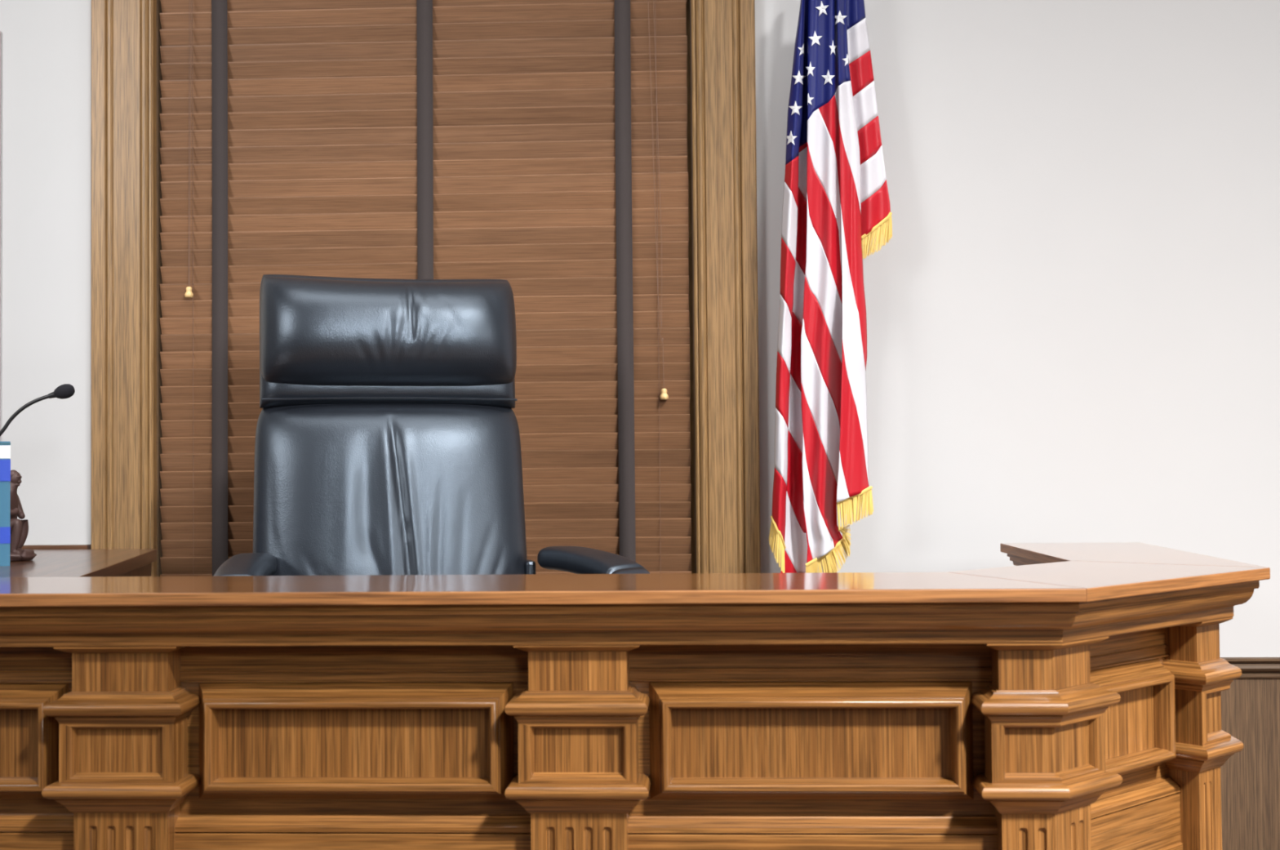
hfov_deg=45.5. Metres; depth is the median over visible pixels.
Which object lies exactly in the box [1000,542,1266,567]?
countertop
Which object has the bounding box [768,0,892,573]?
flag
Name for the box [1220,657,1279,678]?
trim
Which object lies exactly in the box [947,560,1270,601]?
countertop
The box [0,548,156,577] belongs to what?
desk
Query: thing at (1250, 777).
wainscoting
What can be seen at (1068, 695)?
bench
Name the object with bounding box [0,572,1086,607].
countertop
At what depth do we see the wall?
3.90 m
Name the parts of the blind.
cord knob, pull cord, lift cord, pull cord, lift cord, cord knob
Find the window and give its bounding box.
[156,0,697,576]
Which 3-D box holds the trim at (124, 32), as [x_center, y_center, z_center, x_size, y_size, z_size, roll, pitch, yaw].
[-1.350,-0.284,3.986,0.163,2.600,0.037,-1,-1,3]
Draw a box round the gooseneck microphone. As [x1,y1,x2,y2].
[0,383,75,435]
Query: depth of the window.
4.02 m
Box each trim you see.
[21,544,91,549]
[91,0,156,576]
[691,0,760,573]
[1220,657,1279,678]
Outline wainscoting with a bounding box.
[1220,678,1279,849]
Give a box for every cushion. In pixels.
[253,403,527,575]
[259,276,516,386]
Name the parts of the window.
sash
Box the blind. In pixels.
[160,0,692,576]
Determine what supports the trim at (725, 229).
attached to the wall
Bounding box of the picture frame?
[0,31,0,382]
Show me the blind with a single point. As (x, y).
(540, 147)
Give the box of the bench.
[0,542,1270,849]
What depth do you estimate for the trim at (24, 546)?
3.97 m
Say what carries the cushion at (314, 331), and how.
on the office chair
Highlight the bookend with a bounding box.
[9,469,36,561]
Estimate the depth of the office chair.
3.31 m
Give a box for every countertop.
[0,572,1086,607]
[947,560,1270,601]
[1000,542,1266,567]
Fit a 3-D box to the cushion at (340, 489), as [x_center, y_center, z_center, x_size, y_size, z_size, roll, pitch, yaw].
[-0.543,0.221,3.354,0.606,0.545,0.202,0,-2,-14]
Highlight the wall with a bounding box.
[0,0,1279,657]
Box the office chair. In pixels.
[213,274,649,576]
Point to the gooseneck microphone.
(66, 390)
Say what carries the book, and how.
on the desk
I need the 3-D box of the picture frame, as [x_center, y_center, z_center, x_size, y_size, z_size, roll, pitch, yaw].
[-2.086,-0.497,4.033,0.800,1.084,0.022,-1,-1,3]
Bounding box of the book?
[0,441,10,566]
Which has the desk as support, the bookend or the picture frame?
the bookend

